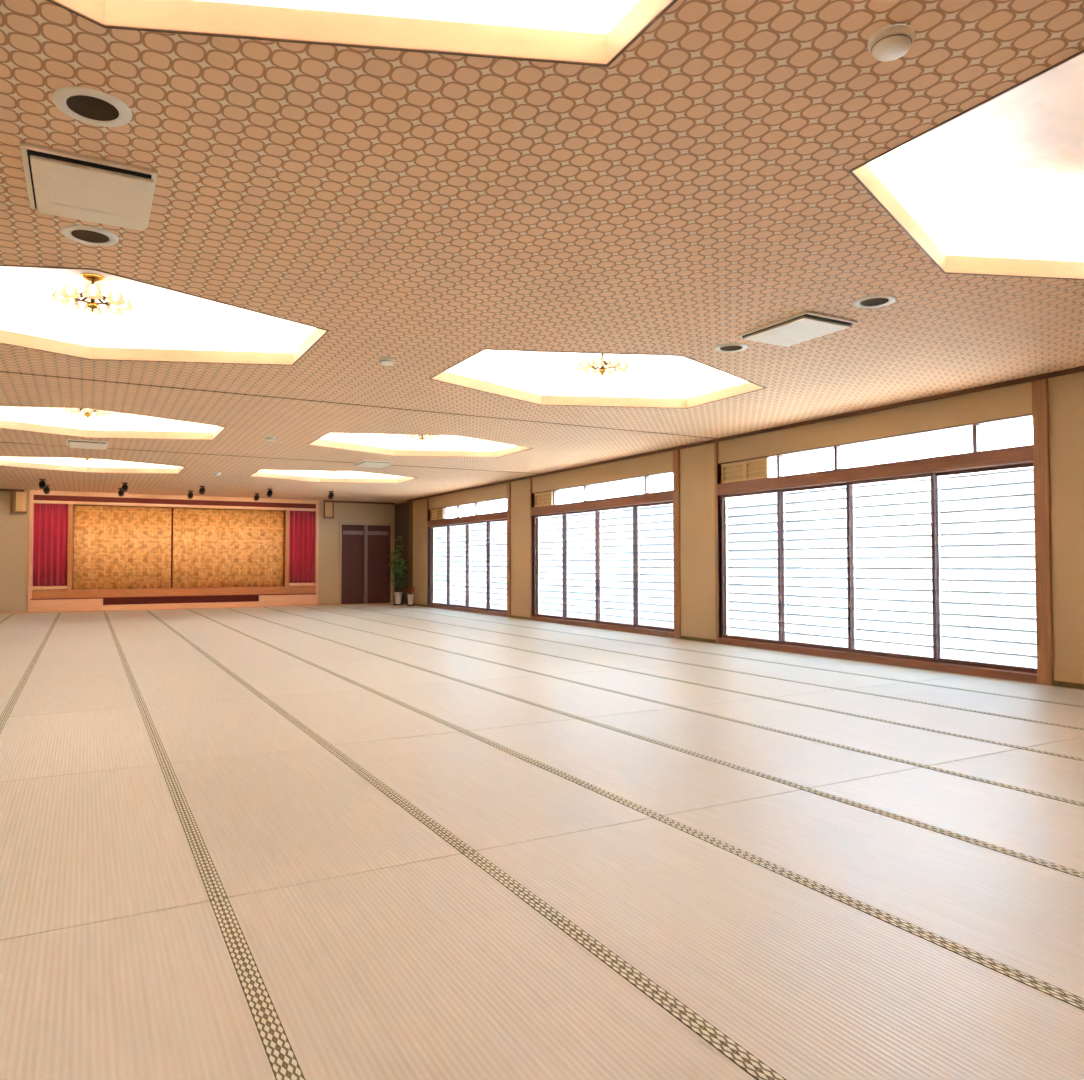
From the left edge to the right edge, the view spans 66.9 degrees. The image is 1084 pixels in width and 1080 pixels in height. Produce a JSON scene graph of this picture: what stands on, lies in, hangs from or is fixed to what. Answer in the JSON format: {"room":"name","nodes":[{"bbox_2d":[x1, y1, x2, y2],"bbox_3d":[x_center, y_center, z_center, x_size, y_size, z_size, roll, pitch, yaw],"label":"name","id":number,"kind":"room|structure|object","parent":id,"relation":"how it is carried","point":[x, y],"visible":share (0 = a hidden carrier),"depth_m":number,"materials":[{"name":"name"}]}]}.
{"room":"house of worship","nodes":[
{"label":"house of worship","id":0,"kind":"room"},
{"bbox_2d":[0,490,394,612],"bbox_3d":[-8.822,0.205,20.555,11.184,3.126,1.500,1,-2,-29],"label":"wall","id":1,"kind":"structure","parent":0,"point":[14,527],"depth_m":19.78,"materials":[{"name":"beige paint"}]},
{"bbox_2d":[12,491,26,513],"bbox_3d":[-11.536,-0.829,18.131,0.270,0.476,0.148,1,-2,-29],"label":"wall box","id":2,"kind":"object","parent":1,"relation":"attached to","point":[19,498],"visible":1,"depth_m":18.07,"materials":[{"name":"brown wood"}]},
{"bbox_2d":[0,603,394,613],"bbox_3d":[-8.491,1.667,19.614,10.484,0.059,0.430,1,-2,-29],"label":"trim","id":3,"kind":"structure","parent":1,"relation":"attached to","point":[363,603],"depth_m":19.61,"materials":[{"name":"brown wood"}]},
{"bbox_2d":[0,489,394,504],"bbox_3d":[-8.586,-1.054,19.854,10.484,0.050,0.021,1,-2,-29],"label":"trim","id":4,"kind":"structure","parent":1,"relation":"attached to","point":[19,490],"depth_m":21.72,"materials":[{"name":"brown wood"}]},
{"bbox_2d":[323,502,333,517],"bbox_3d":[-5.566,-0.777,21.448,0.250,0.416,0.148,1,-2,-29],"label":"wall box","id":5,"kind":"object","parent":1,"relation":"attached to","point":[328,506],"visible":1,"depth_m":21.39,"materials":[{"name":"brown wood"}]},
{"bbox_2d":[339,522,392,603],"bbox_3d":[-4.726,0.622,22.013,1.450,2.160,0.150,1,-2,-29],"label":"door","id":6,"kind":"structure","parent":1,"relation":"in","point":[365,550],"depth_m":21.96,"materials":[{"name":"brown wood"}]},
{"bbox_2d":[0,604,1083,1079],"bbox_3d":[-2.417,1.380,8.687,10.884,0.122,28.600,1,-2,-29],"label":"floor","id":7,"kind":"structure","parent":0,"point":[364,841],"depth_m":3.00,"materials":[{"name":"beige wicker"}]},
{"bbox_2d":[28,490,318,611],"bbox_3d":[-8.884,0.296,20.289,6.400,2.720,1.300,1,-2,-29],"label":"stage","id":8,"kind":"object","parent":7,"relation":"on","point":[40,598],"visible":1,"depth_m":19.59,"materials":[{"name":"orange wood"}]},
{"bbox_2d":[33,503,67,585],"bbox_3d":[-11.091,0.109,18.527,0.665,1.856,0.054,1,-2,-29],"label":"stage curtain","id":9,"kind":"object","parent":8,"relation":"hanging from","point":[50,534],"visible":1,"depth_m":18.53,"materials":[{"name":"red fabric"}]},
{"bbox_2d":[73,505,171,589],"bbox_3d":[-9.864,0.175,19.345,2.055,1.948,0.028,1,-2,-29],"label":"sliding panel","id":10,"kind":"object","parent":8,"relation":"hanging from","point":[115,547],"visible":0.96,"depth_m":19.33,"materials":[{"name":"gold metal"}]},
{"bbox_2d":[172,508,283,587],"bbox_3d":[-7.791,0.204,20.497,2.610,1.948,0.028,1,-2,-29],"label":"sliding panel","id":11,"kind":"object","parent":8,"relation":"hanging from","point":[212,547],"visible":0.98,"depth_m":20.48,"materials":[{"name":"gold metal"}]},
{"bbox_2d":[289,511,314,582],"bbox_3d":[-6.211,0.176,21.238,0.650,1.856,0.054,1,-2,-29],"label":"stage curtain","id":12,"kind":"object","parent":8,"relation":"hanging from","point":[302,523],"visible":1,"depth_m":21.24,"materials":[{"name":"red fabric"}]},
{"bbox_2d":[388,536,407,604],"bbox_3d":[-3.707,0.785,21.166,0.541,1.781,0.366,0,-2,4],"label":"potted plant","id":13,"kind":"object","parent":7,"relation":"on","point":[398,595],"visible":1,"depth_m":21.13,"materials":[{"name":"green plant"}]},
{"bbox_2d":[406,586,414,605],"bbox_3d":[-3.319,1.394,20.744,0.213,0.539,0.209,1,-2,-29],"label":"potted plant","id":14,"kind":"object","parent":7,"relation":"on","point":[410,595],"visible":1,"depth_m":20.70,"materials":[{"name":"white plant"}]},
{"bbox_2d":[0,0,1083,502],"bbox_3d":[-2.374,-1.407,8.679,10.684,0.001,28.200,1,-2,-29],"label":"ceiling","id":15,"kind":"structure","parent":0,"point":[693,191],"depth_m":4.08,"materials":[{"name":"paper"}]},
{"bbox_2d":[39,479,45,488],"bbox_3d":[-9.782,-1.094,16.072,0.120,0.181,0.176,1,-2,-29],"label":"spotlight","id":16,"kind":"object","parent":15,"relation":"attached to","point":[42,484],"visible":1,"depth_m":16.03,"materials":[{"name":"black metal"}]},
{"bbox_2d":[43,485,49,493],"bbox_3d":[-10.420,-1.059,17.261,0.120,0.181,0.176,1,-2,-29],"label":"spotlight","id":17,"kind":"object","parent":15,"relation":"attached to","point":[46,490],"visible":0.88,"depth_m":17.22,"materials":[{"name":"black metal"}]},
{"bbox_2d":[66,439,107,449],"bbox_3d":[-6.244,-1.310,11.274,0.490,0.042,0.650,1,-2,-29],"label":"air conditioner","id":18,"kind":"object","parent":15,"relation":"attached to","point":[72,443],"visible":1,"depth_m":11.13,"materials":[{"name":"beige plastic"}]},
{"bbox_2d":[20,142,157,230],"bbox_3d":[-1.990,-1.534,3.620,0.490,0.042,0.650,1,-2,-29],"label":"air conditioner","id":19,"kind":"object","parent":15,"relation":"attached to","point":[61,183],"visible":1,"depth_m":3.54,"materials":[{"name":"beige plastic"}]},
{"bbox_2d":[61,225,118,245],"bbox_3d":[-2.276,-1.530,4.136,0.256,0.012,0.256,1,-2,-29],"label":"recessed light","id":20,"kind":"object","parent":15,"relation":"in","point":[89,235],"visible":1,"depth_m":4.13,"materials":[{"name":"white plastic"}]},
{"bbox_2d":[71,230,108,242],"bbox_3d":[-2.276,-1.532,4.136,0.168,0.004,0.168,1,-2,-29],"label":"grille","id":21,"kind":"object","parent":20,"relation":"attached to","point":[81,236],"depth_m":4.14,"materials":[{"name":"brown metal"}]},
{"bbox_2d":[52,86,131,126],"bbox_3d":[-1.628,-1.564,2.975,0.256,0.012,0.256,1,-2,-29],"label":"recessed light","id":22,"kind":"object","parent":15,"relation":"in","point":[89,109],"visible":1,"depth_m":2.97,"materials":[{"name":"white plastic"}]},
{"bbox_2d":[66,95,118,120],"bbox_3d":[-1.628,-1.566,2.975,0.168,0.004,0.168,1,-2,-29],"label":"grille","id":23,"kind":"object","parent":22,"relation":"attached to","point":[79,107],"depth_m":2.98,"materials":[{"name":"brown metal"}]},
{"bbox_2d":[0,456,184,473],"bbox_3d":[-7.653,-1.420,13.813,3.320,0.345,2.740,1,-2,-29],"label":"coffer","id":24,"kind":"object","parent":15,"relation":"attached to","point":[50,463],"visible":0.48,"depth_m":14.83,"materials":[{"name":"paint"}]},
{"bbox_2d":[74,458,99,460],"bbox_3d":[-7.653,-1.444,13.814,0.475,0.246,0.473,0,-2,-7],"label":"chandelier","id":25,"kind":"object","parent":24,"relation":"hanging from","point":[86,459],"visible":0.15,"depth_m":13.92,"materials":[{"name":"white glass"}]},
{"bbox_2d":[0,406,225,439],"bbox_3d":[-5.385,-1.539,9.733,3.320,0.345,2.740,1,-2,-29],"label":"coffer","id":26,"kind":"object","parent":15,"relation":"attached to","point":[50,420],"visible":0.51,"depth_m":10.80,"materials":[{"name":"paint"}]},
{"bbox_2d":[63,408,111,417],"bbox_3d":[-5.385,-1.564,9.733,0.475,0.246,0.473,0,-2,-7],"label":"chandelier","id":27,"kind":"object","parent":26,"relation":"hanging from","point":[87,413],"visible":0.64,"depth_m":9.71,"materials":[{"name":"white glass"}]},
{"bbox_2d":[118,488,123,496],"bbox_3d":[-9.196,-1.042,17.941,0.120,0.181,0.176,1,-2,-29],"label":"spotlight","id":28,"kind":"object","parent":15,"relation":"attached to","point":[120,492],"visible":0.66,"depth_m":17.88,"materials":[{"name":"black metal"}]},
{"bbox_2d":[121,483,127,491],"bbox_3d":[-8.523,-1.076,16.771,0.120,0.181,0.176,1,-2,-29],"label":"spotlight","id":29,"kind":"object","parent":15,"relation":"attached to","point":[124,488],"visible":1,"depth_m":16.73,"materials":[{"name":"black metal"}]},
{"bbox_2d":[0,264,328,365],"bbox_3d":[-3.080,-1.660,5.627,3.320,0.345,2.740,1,-2,-29],"label":"coffer","id":30,"kind":"object","parent":15,"relation":"attached to","point":[165,324],"visible":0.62,"depth_m":6.59,"materials":[{"name":"paint"}]},
{"bbox_2d":[50,273,133,314],"bbox_3d":[-3.080,-1.684,5.628,0.475,0.246,0.473,0,-2,-7],"label":"chandelier","id":31,"kind":"object","parent":30,"relation":"hanging from","point":[68,294],"visible":1,"depth_m":5.59,"materials":[{"name":"white glass"}]},
{"bbox_2d":[187,491,193,498],"bbox_3d":[-7.973,-1.025,18.620,0.120,0.181,0.176,1,-2,-29],"label":"spotlight","id":32,"kind":"object","parent":15,"relation":"attached to","point":[190,494],"visible":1,"depth_m":18.57,"materials":[{"name":"black metal"}]},
{"bbox_2d":[199,486,204,494],"bbox_3d":[-7.238,-1.058,17.484,0.120,0.181,0.176,1,-2,-29],"label":"spotlight","id":33,"kind":"object","parent":15,"relation":"attached to","point":[202,489],"visible":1,"depth_m":17.43,"materials":[{"name":"black metal"}]},
{"bbox_2d":[254,493,259,500],"bbox_3d":[-6.714,-1.008,19.320,0.120,0.181,0.176,1,-2,-29],"label":"spotlight","id":34,"kind":"object","parent":15,"relation":"attached to","point":[256,497],"visible":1,"depth_m":19.26,"materials":[{"name":"black metal"}]},
{"bbox_2d":[266,489,272,496],"bbox_3d":[-6.023,-1.042,18.159,0.120,0.181,0.176,1,-2,-29],"label":"spotlight","id":35,"kind":"object","parent":15,"relation":"attached to","point":[269,492],"visible":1,"depth_m":18.11,"materials":[{"name":"black metal"}]},
{"bbox_2d":[1,442,538,473],"bbox_3d":[-4.584,-1.289,12.654,10.484,0.008,0.024,1,-2,-29],"label":"trim","id":36,"kind":"structure","parent":15,"relation":"attached to","point":[1,442],"depth_m":12.72,"materials":[{"name":"brown wood"}]},
{"bbox_2d":[265,436,275,440],"bbox_3d":[-3.553,-1.321,10.733,0.136,0.051,0.136,1,-2,-29],"label":"smoke detector","id":37,"kind":"object","parent":15,"relation":"attached to","point":[268,438],"visible":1,"depth_m":10.69,"materials":[{"name":"beige plastic"}]},
{"bbox_2d":[328,491,333,498],"bbox_3d":[-4.834,-1.025,18.820,0.120,0.181,0.176,1,-2,-29],"label":"spotlight","id":38,"kind":"object","parent":15,"relation":"attached to","point":[331,495],"visible":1,"depth_m":18.77,"materials":[{"name":"black metal"}]},
{"bbox_2d":[249,470,416,482],"bbox_3d":[-3.962,-1.373,15.692,3.320,0.345,2.740,1,-2,-29],"label":"coffer","id":39,"kind":"object","parent":15,"relation":"attached to","point":[324,476],"visible":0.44,"depth_m":16.75,"materials":[{"name":"paint"}]},
{"bbox_2d":[0,371,717,438],"bbox_3d":[-2.218,-1.413,8.399,10.484,0.008,0.024,1,-2,-29],"label":"trim","id":40,"kind":"structure","parent":15,"relation":"attached to","point":[0,371],"depth_m":8.37,"materials":[{"name":"brown wood"}]},
{"bbox_2d":[47,0,677,66],"bbox_3d":[-0.783,-1.780,1.517,3.320,0.345,2.740,1,-2,-29],"label":"coffer","id":41,"kind":"object","parent":15,"relation":"attached to","point":[577,32],"visible":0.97,"depth_m":2.66,"materials":[{"name":"white paint"}]},
{"bbox_2d":[353,460,393,467],"bbox_3d":[-2.789,-1.252,13.537,0.490,0.042,0.650,1,-2,-29],"label":"air conditioner","id":42,"kind":"object","parent":15,"relation":"attached to","point":[365,463],"visible":1,"depth_m":13.44,"materials":[{"name":"beige plastic"}]},
{"bbox_2d":[378,357,394,365],"bbox_3d":[-1.258,-1.441,6.645,0.136,0.051,0.136,1,-2,-29],"label":"smoke detector","id":43,"kind":"object","parent":15,"relation":"attached to","point":[386,361],"visible":1,"depth_m":6.60,"materials":[{"name":"beige plastic"}]},
{"bbox_2d":[307,433,532,457],"bbox_3d":[-1.693,-1.493,11.612,3.320,0.345,2.740,1,-2,-29],"label":"coffer","id":44,"kind":"object","parent":15,"relation":"attached to","point":[385,444],"visible":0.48,"depth_m":12.70,"materials":[{"name":"paint"}]},
{"bbox_2d":[405,435,438,440],"bbox_3d":[-1.693,-1.518,11.613,0.475,0.246,0.473,0,-2,-7],"label":"chandelier","id":45,"kind":"object","parent":44,"relation":"hanging from","point":[416,437],"visible":0.37,"depth_m":11.65,"materials":[{"name":"white glass"}]},
{"bbox_2d":[429,349,765,408],"bbox_3d":[0.555,-1.612,7.566,3.320,0.345,2.740,1,-2,-29],"label":"coffer","id":46,"kind":"object","parent":15,"relation":"attached to","point":[539,377],"visible":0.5,"depth_m":8.49,"materials":[{"name":"paint"}]},
{"bbox_2d":[576,353,628,375],"bbox_3d":[0.555,-1.636,7.567,0.475,0.246,0.473,0,-2,-7],"label":"chandelier","id":47,"kind":"object","parent":46,"relation":"hanging from","point":[620,366],"visible":0.97,"depth_m":7.53,"materials":[{"name":"white glass"}]},
{"bbox_2d":[714,343,747,352],"bbox_3d":[1.454,-1.475,6.311,0.256,0.012,0.256,1,-2,-29],"label":"recessed light","id":48,"kind":"object","parent":15,"relation":"in","point":[728,347],"visible":1,"depth_m":6.30,"materials":[{"name":"white plastic"}]},
{"bbox_2d":[720,346,741,350],"bbox_3d":[1.454,-1.477,6.311,0.168,0.004,0.168,1,-2,-29],"label":"grille","id":49,"kind":"object","parent":48,"relation":"attached to","point":[723,348],"depth_m":6.33,"materials":[{"name":"brown metal"}]},
{"bbox_2d":[738,310,857,346],"bbox_3d":[1.792,-1.480,5.790,0.490,0.042,0.650,1,-2,-29],"label":"air conditioner","id":50,"kind":"object","parent":15,"relation":"attached to","point":[806,325],"visible":1,"depth_m":5.71,"materials":[{"name":"beige plastic"}]},
{"bbox_2d":[853,294,895,307],"bbox_3d":[2.105,-1.508,5.197,0.256,0.012,0.256,1,-2,-29],"label":"recessed light","id":51,"kind":"object","parent":15,"relation":"in","point":[879,300],"visible":1,"depth_m":5.18,"materials":[{"name":"white plastic"}]},
{"bbox_2d":[860,298,888,305],"bbox_3d":[2.105,-1.510,5.197,0.168,0.004,0.168,1,-2,-29],"label":"grille","id":52,"kind":"object","parent":51,"relation":"attached to","point":[869,301],"depth_m":5.21,"materials":[{"name":"brown metal"}]},
{"bbox_2d":[868,24,914,61],"bbox_3d":[1.104,-1.560,2.593,0.136,0.051,0.136,1,-2,-29],"label":"smoke detector","id":53,"kind":"object","parent":15,"relation":"attached to","point":[889,43],"visible":1,"depth_m":2.56,"materials":[{"name":"beige plastic"}]},
{"bbox_2d":[848,49,1083,279],"bbox_3d":[2.865,-1.726,3.680,3.320,0.345,2.740,1,-2,-29],"label":"coffer","id":54,"kind":"object","parent":15,"relation":"attached to","point":[995,187],"visible":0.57,"depth_m":4.21,"materials":[{"name":"paint"}]},
{"bbox_2d":[395,371,1083,689],"bbox_3d":[2.616,0.045,10.723,0.260,2.846,27.200,1,-2,-29],"label":"wall","id":55,"kind":"structure","parent":0,"point":[1066,392],"depth_m":9.76,"materials":[{"name":"beige paint"}]},
{"bbox_2d":[394,502,408,603],"bbox_3d":[-3.731,0.355,21.869,0.025,2.672,1.138,1,-2,-29],"label":"wall panel","id":56,"kind":"object","parent":55,"relation":"attached to","point":[402,509],"visible":0.71,"depth_m":21.73,"materials":[{"name":"brown wood"}]},
{"bbox_2d":[409,501,412,593],"bbox_3d":[-3.381,0.340,21.275,0.070,2.676,0.240,1,-2,-29],"label":"trim","id":57,"kind":"structure","parent":55,"relation":"attached to","point":[411,502],"depth_m":21.22,"materials":[{"name":"brown wood"}]},
{"bbox_2d":[427,482,510,616],"bbox_3d":[-1.664,0.250,18.295,0.195,2.682,4.560,1,-2,-29],"label":"window","id":58,"kind":"structure","parent":55,"relation":"in","point":[471,539],"depth_m":18.26,"materials":[{"name":"brown wood"}]},
{"bbox_2d":[434,527,450,603],"bbox_3d":[-2.402,0.602,19.790,0.024,1.865,1.073,1,-2,-29],"label":"blind","id":59,"kind":"object","parent":58,"relation":"attached to","point":[440,534],"depth_m":19.81,"materials":[{"name":"white fabric"}]},
{"bbox_2d":[451,524,469,605],"bbox_3d":[-1.875,0.574,18.841,0.024,1.865,1.091,1,-2,-29],"label":"blind","id":60,"kind":"object","parent":58,"relation":"attached to","point":[457,530],"depth_m":18.88,"materials":[{"name":"white fabric"}]},
{"bbox_2d":[470,522,491,608],"bbox_3d":[-1.343,0.546,17.884,0.024,1.865,1.091,1,-2,-29],"label":"blind","id":61,"kind":"object","parent":58,"relation":"attached to","point":[477,531],"depth_m":17.90,"materials":[{"name":"white fabric"}]},
{"bbox_2d":[491,521,506,609],"bbox_3d":[-0.815,0.518,16.935,0.024,1.865,1.073,1,-2,-29],"label":"blind","id":62,"kind":"object","parent":58,"relation":"attached to","point":[499,528],"depth_m":17.07,"materials":[{"name":"white fabric"}]},
{"bbox_2d":[530,450,680,638],"bbox_3d":[0.932,0.113,13.625,0.195,2.682,4.490,1,-2,-29],"label":"window","id":63,"kind":"structure","parent":55,"relation":"in","point":[658,613],"depth_m":13.39,"materials":[{"name":"brown wood"}]},
{"bbox_2d":[539,515,568,616],"bbox_3d":[0.207,0.464,15.097,0.024,1.865,1.056,1,-2,-29],"label":"blind","id":64,"kind":"object","parent":63,"relation":"attached to","point":[550,531],"depth_m":15.11,"materials":[{"name":"white fabric"}]},
{"bbox_2d":[567,511,601,620],"bbox_3d":[0.726,0.437,14.163,0.024,1.865,1.074,1,-2,-29],"label":"blind","id":65,"kind":"object","parent":63,"relation":"attached to","point":[580,526],"depth_m":14.20,"materials":[{"name":"white fabric"}]},
{"bbox_2d":[600,507,639,624],"bbox_3d":[1.249,0.409,13.222,0.024,1.865,1.074,1,-2,-29],"label":"blind","id":66,"kind":"object","parent":63,"relation":"attached to","point":[616,595],"depth_m":13.25,"materials":[{"name":"white fabric"}]},
{"bbox_2d":[638,504,673,628],"bbox_3d":[1.768,0.382,12.288,0.024,1.865,1.056,1,-2,-29],"label":"blind","id":67,"kind":"object","parent":63,"relation":"attached to","point":[656,580],"depth_m":12.38,"materials":[{"name":"white fabric"}]},
{"bbox_2d":[407,366,1083,501],"bbox_3d":[2.731,-1.351,10.256,0.029,0.042,25.800,1,-2,-29],"label":"trim","id":68,"kind":"structure","parent":55,"relation":"attached to","point":[1081,368],"depth_m":9.32,"materials":[{"name":"brown wood"}]},
{"bbox_2d":[413,603,1083,688],"bbox_3d":[2.835,1.326,10.018,0.013,0.045,25.420,1,-2,-29],"label":"baseboard","id":69,"kind":"structure","parent":55,"relation":"attached to","point":[1055,683],"depth_m":11.00,"materials":[{"name":"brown wood"}]},
{"bbox_2d":[714,379,1053,685],"bbox_3d":[3.443,-0.019,9.108,0.195,2.682,4.370,1,-2,-29],"label":"window","id":70,"kind":"structure","parent":55,"relation":"in","point":[995,588],"depth_m":8.62,"materials":[{"name":"brown wood"}]},
{"bbox_2d":[727,492,785,640],"bbox_3d":[2.740,0.331,10.540,0.024,1.865,1.026,1,-2,-29],"label":"blind","id":71,"kind":"object","parent":70,"relation":"attached to","point":[752,542],"depth_m":10.55,"materials":[{"name":"white fabric"}]},
{"bbox_2d":[784,485,856,648],"bbox_3d":[3.244,0.304,9.633,0.024,1.865,1.044,1,-2,-29],"label":"blind","id":72,"kind":"object","parent":70,"relation":"attached to","point":[816,602],"depth_m":9.64,"materials":[{"name":"white fabric"}]},
{"bbox_2d":[853,476,941,657],"bbox_3d":[3.753,0.277,8.718,0.024,1.865,1.044,1,-2,-29],"label":"blind","id":73,"kind":"object","parent":70,"relation":"attached to","point":[892,524],"depth_m":8.72,"materials":[{"name":"white fabric"}]},
{"bbox_2d":[938,467,1036,667],"bbox_3d":[4.257,0.251,7.810,0.024,1.865,1.026,1,-2,-29],"label":"blind","id":74,"kind":"object","parent":70,"relation":"attached to","point":[987,588],"depth_m":7.82,"materials":[{"name":"white fabric"}]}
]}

